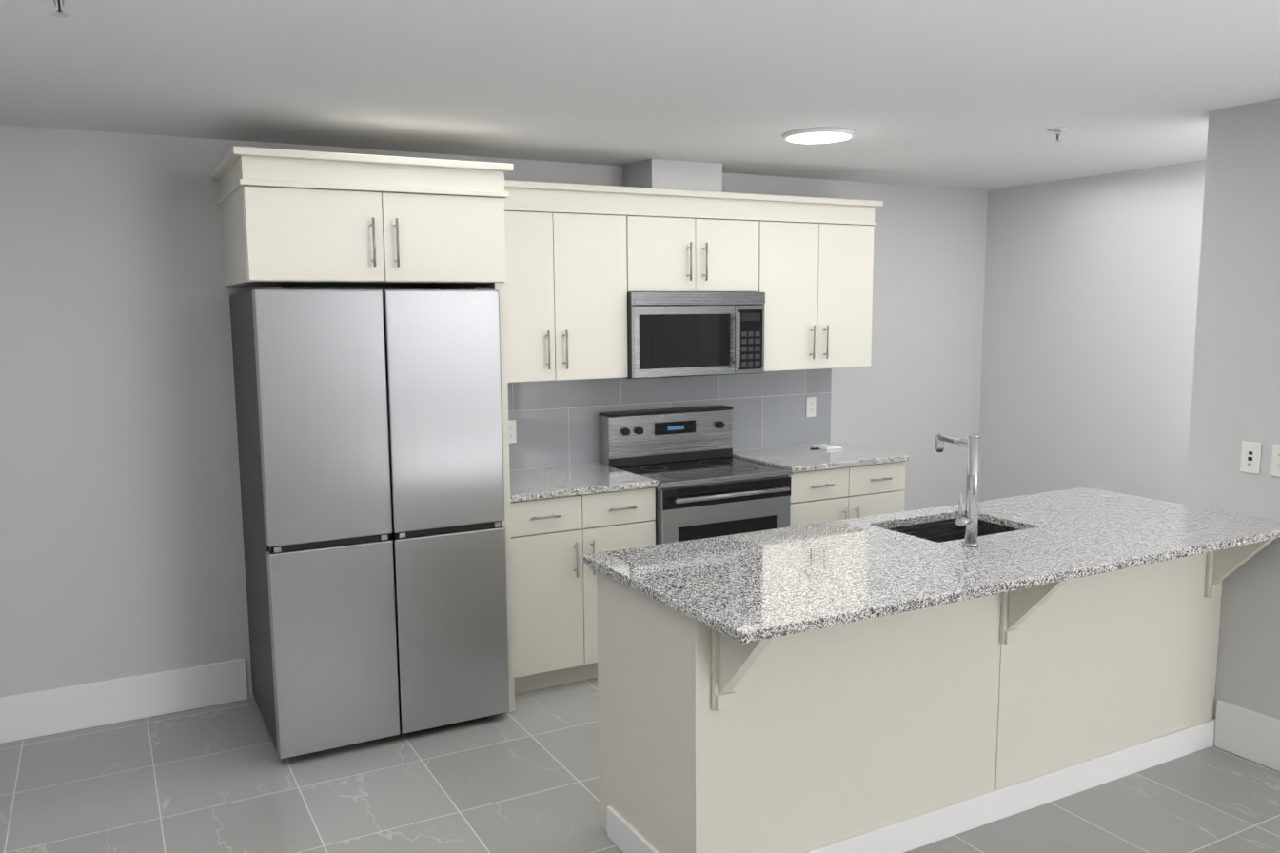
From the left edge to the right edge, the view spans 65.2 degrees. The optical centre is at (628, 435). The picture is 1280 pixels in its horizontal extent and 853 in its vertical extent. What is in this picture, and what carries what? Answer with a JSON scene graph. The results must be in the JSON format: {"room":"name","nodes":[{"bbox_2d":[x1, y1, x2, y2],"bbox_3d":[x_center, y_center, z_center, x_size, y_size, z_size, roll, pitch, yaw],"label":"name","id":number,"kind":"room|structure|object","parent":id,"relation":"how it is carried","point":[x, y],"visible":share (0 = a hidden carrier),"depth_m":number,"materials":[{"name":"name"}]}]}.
{"room":"kitchen","nodes":[
{"label":"kitchen","id":0,"kind":"room"},
{"bbox_2d":[0,124,987,698],"bbox_3d":[-0.521,-0.131,5.035,6.260,2.440,0.120,-4,8,-28],"label":"wall","id":1,"kind":"structure","parent":0,"point":[122,553],"depth_m":4.18,"materials":[{"name":"grey paint"}]},
{"bbox_2d":[0,657,248,743],"bbox_3d":[-0.514,0.987,5.166,6.275,0.190,0.135,-4,8,-28],"label":"baseboard","id":2,"kind":"structure","parent":1,"relation":"attached to","point":[30,715],"depth_m":4.23,"materials":[{"name":"white wood"}]},
{"bbox_2d":[216,176,511,289],"bbox_3d":[-1.109,-0.810,4.146,0.994,0.360,0.739,-4,8,-28],"label":"upper cabinet","id":3,"kind":"object","parent":1,"relation":"attached to","point":[277,230],"depth_m":3.82,"materials":[{"name":"beige wood"}]},
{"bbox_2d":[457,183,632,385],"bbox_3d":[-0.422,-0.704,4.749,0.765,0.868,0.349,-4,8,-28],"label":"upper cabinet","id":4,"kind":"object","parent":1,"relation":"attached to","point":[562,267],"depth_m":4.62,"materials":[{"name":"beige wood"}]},
{"bbox_2d":[507,368,831,471],"bbox_3d":[0.177,-0.100,5.339,2.290,0.488,0.008,-4,8,-28],"label":"backsplash","id":5,"kind":"structure","parent":1,"relation":"attached to","point":[557,423],"depth_m":5.31,"materials":[{"name":"grey tile"}]},
{"bbox_2d":[508,419,516,443],"bbox_3d":[-0.585,-0.021,4.930,0.070,0.116,0.009,-4,8,-28],"label":"outlet","id":6,"kind":"object","parent":5,"relation":"attached to","point":[512,429],"visible":0.65,"depth_m":4.93,"materials":[{"name":"white plastic"}]},
{"bbox_2d":[806,396,816,416],"bbox_3d":[1.060,-0.168,5.793,0.070,0.116,0.009,-4,8,-28],"label":"outlet","id":7,"kind":"object","parent":5,"relation":"attached to","point":[811,402],"visible":1,"depth_m":5.79,"materials":[{"name":"white plastic"}]},
{"bbox_2d":[632,191,762,292],"bbox_3d":[0.250,-0.959,5.079,0.763,0.458,0.349,-4,8,-28],"label":"upper cabinet","id":8,"kind":"object","parent":1,"relation":"attached to","point":[681,243],"depth_m":4.92,"materials":[{"name":"beige wood"}]},
{"bbox_2d":[624,158,722,192],"bbox_3d":[0.226,-1.294,5.059,0.405,0.150,0.289,-4,8,-28],"label":"chase","id":9,"kind":"object","parent":8,"relation":"on","point":[672,174],"visible":0.64,"depth_m":4.93,"materials":[{"name":"grey paint"}]},
{"bbox_2d":[625,292,765,378],"bbox_3d":[0.278,-0.518,5.088,0.759,0.416,0.435,-4,8,-28],"label":"microwave","id":10,"kind":"object","parent":8,"relation":"attached to","point":[679,334],"visible":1,"depth_m":4.91,"materials":[{"name":"grey metal"}]},
{"bbox_2d":[762,198,880,371],"bbox_3d":[0.925,-0.806,5.459,0.762,0.868,0.349,-4,8,-28],"label":"upper cabinet","id":11,"kind":"object","parent":1,"relation":"attached to","point":[817,256],"depth_m":5.30,"materials":[{"name":"beige wood"}]},
{"bbox_2d":[0,676,1279,852],"bbox_3d":[0.289,1.290,3.701,6.260,0.060,3.280,-4,8,-28],"label":"floor","id":12,"kind":"structure","parent":0,"point":[522,777],"depth_m":3.56,"materials":[{"name":"grey tile"}]},
{"bbox_2d":[229,286,509,758],"bbox_3d":[-1.101,0.292,4.241,0.930,1.810,0.786,-4,8,-28],"label":"fridge","id":13,"kind":"object","parent":12,"relation":"on","point":[369,435],"visible":1,"depth_m":3.88,"materials":[{"name":"grey metal"}]},
{"bbox_2d":[510,487,655,693],"bbox_3d":[-0.348,0.673,4.805,0.764,0.900,0.614,-4,8,-28],"label":"base cabinet","id":14,"kind":"object","parent":12,"relation":"on","point":[554,585],"depth_m":4.49,"materials":[{"name":"beige wood"}]},
{"bbox_2d":[510,442,908,501],"bbox_3d":[0.338,0.161,5.092,2.310,0.030,0.631,-4,8,-28],"label":"countertop","id":15,"kind":"structure","parent":14,"relation":"on","point":[542,482],"depth_m":4.96,"materials":[{"name":"stone"}]},
{"bbox_2d":[809,443,842,450],"bbox_3d":[1.093,0.062,5.644,0.170,0.014,0.150,-4,8,-28],"label":"booklet","id":16,"kind":"object","parent":15,"relation":"on","point":[826,446],"visible":1,"depth_m":5.62,"materials":[{"name":"paper"}]},
{"bbox_2d":[599,404,792,544],"bbox_3d":[0.349,0.482,5.097,0.756,1.192,0.694,-4,8,-28],"label":"range","id":17,"kind":"object","parent":12,"relation":"on","point":[710,485],"visible":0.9,"depth_m":4.98,"materials":[{"name":"silver metal"}]},
{"bbox_2d":[596,570,920,852],"bbox_3d":[0.391,0.866,3.222,0.789,0.900,0.614,-4,8,-28],"label":"base cabinet","id":18,"kind":"object","parent":12,"relation":"on","point":[902,732],"depth_m":2.97,"materials":[{"name":"beige wood"}]},
{"bbox_2d":[582,487,1279,643],"bbox_3d":[1.136,0.367,3.410,2.424,0.030,0.910,-4,8,-28],"label":"countertop","id":19,"kind":"structure","parent":18,"relation":"on","point":[746,587],"depth_m":3.17,"materials":[{"name":"stone"}]},
{"bbox_2d":[886,517,1020,542],"bbox_3d":[1.182,0.502,3.656,0.544,0.299,0.394,-4,8,-28],"label":"undermount sink","id":20,"kind":"object","parent":19,"relation":"in","point":[943,530],"depth_m":3.85,"materials":[{"name":"black metal"}]},
{"bbox_2d":[935,433,981,547],"bbox_3d":[1.093,0.167,3.384,0.138,0.372,0.251,-4,8,-28],"label":"faucet","id":21,"kind":"object","parent":19,"relation":"on","point":[969,521],"visible":1,"depth_m":3.28,"materials":[{"name":"metal"}]},
{"bbox_2d":[787,461,905,526],"bbox_3d":[1.009,0.570,5.520,0.782,0.900,0.614,-4,8,-28],"label":"base cabinet","id":22,"kind":"object","parent":12,"relation":"on","point":[841,493],"depth_m":5.20,"materials":[{"name":"beige wood"}]},
{"bbox_2d":[912,597,977,848],"bbox_3d":[0.841,0.832,3.459,0.270,0.900,0.614,-4,8,-28],"label":"base cabinet","id":23,"kind":"object","parent":12,"relation":"on","point":[947,665],"depth_m":3.21,"materials":[{"name":"beige wood"}]},
{"bbox_2d":[969,585,1042,829],"bbox_3d":[1.080,0.814,3.585,0.312,0.900,0.614,-4,8,-28],"label":"base cabinet","id":24,"kind":"object","parent":12,"relation":"on","point":[1006,679],"depth_m":3.33,"materials":[{"name":"beige wood"}]},
{"bbox_2d":[1030,572,1102,807],"bbox_3d":[1.353,0.793,3.730,0.308,0.900,0.614,-4,8,-28],"label":"base cabinet","id":25,"kind":"object","parent":12,"relation":"on","point":[1069,614],"depth_m":3.48,"materials":[{"name":"beige wood"}]},
{"bbox_2d":[1091,547,1232,787],"bbox_3d":[1.809,0.759,3.970,0.765,0.900,0.614,-4,8,-28],"label":"base cabinet","id":26,"kind":"object","parent":12,"relation":"on","point":[1155,678],"depth_m":3.71,"materials":[{"name":"beige wood"}]},
{"bbox_2d":[0,0,1279,190],"bbox_3d":[-0.674,-1.229,3.685,7.880,0.080,4.688,-4,8,-28],"label":"ceiling","id":27,"kind":"structure","parent":0,"point":[967,93],"depth_m":3.15,"materials":[{"name":"paint"}]},
{"bbox_2d":[51,0,68,17],"bbox_3d":[-1.288,-0.978,2.262,0.080,0.050,0.080,-4,8,-28],"label":"sprinkler","id":28,"kind":"object","parent":27,"relation":"attached to","point":[59,12],"visible":1,"depth_m":2.26,"materials":[{"name":"silver metal"}]},
{"bbox_2d":[782,127,855,143],"bbox_3d":[0.797,-1.256,4.190,0.304,0.019,0.304,-4,8,-28],"label":"recessed light","id":29,"kind":"object","parent":27,"relation":"in","point":[817,135],"visible":1,"depth_m":4.13,"materials":[{"name":"white plastic"}]},
{"bbox_2d":[1046,127,1067,142],"bbox_3d":[1.774,-1.242,4.133,0.080,0.050,0.080,-4,8,-28],"label":"sprinkler","id":30,"kind":"object","parent":27,"relation":"attached to","point":[1056,130],"visible":1,"depth_m":4.12,"materials":[{"name":"silver metal"}]},
{"bbox_2d":[978,159,1205,504],"bbox_3d":[3.038,-0.175,5.133,0.120,2.440,3.280,-4,8,-28],"label":"wall","id":31,"kind":"structure","parent":0,"point":[1091,289],"depth_m":5.70,"materials":[{"name":"grey paint"}]},
{"bbox_2d":[1184,98,1279,719],"bbox_3d":[2.490,0.030,3.542,0.134,2.440,0.960,-4,8,-28],"label":"wall","id":32,"kind":"structure","parent":0,"point":[1235,396],"depth_m":3.74,"materials":[{"name":"grey paint"}]},
{"bbox_2d":[1214,699,1279,770],"bbox_3d":[2.506,1.168,3.514,0.015,0.190,0.894,-4,8,-28],"label":"baseboard","id":33,"kind":"structure","parent":32,"relation":"attached to","point":[1248,734],"depth_m":3.79,"materials":[{"name":"white wood"}]},
{"bbox_2d":[1240,440,1261,473],"bbox_3d":[2.316,0.080,3.722,0.011,0.116,0.070,-4,8,-28],"label":"jack wall plate","id":34,"kind":"object","parent":32,"relation":"attached to","point":[1250,455],"visible":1,"depth_m":3.72,"materials":[{"name":"white plastic"}]},
{"bbox_2d":[1270,444,1279,476],"bbox_3d":[2.368,0.091,3.626,0.009,0.116,0.070,-4,8,-28],"label":"outlet","id":35,"kind":"object","parent":32,"relation":"attached to","point":[1275,463],"visible":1,"depth_m":3.64,"materials":[{"name":"white plastic"}]}
]}

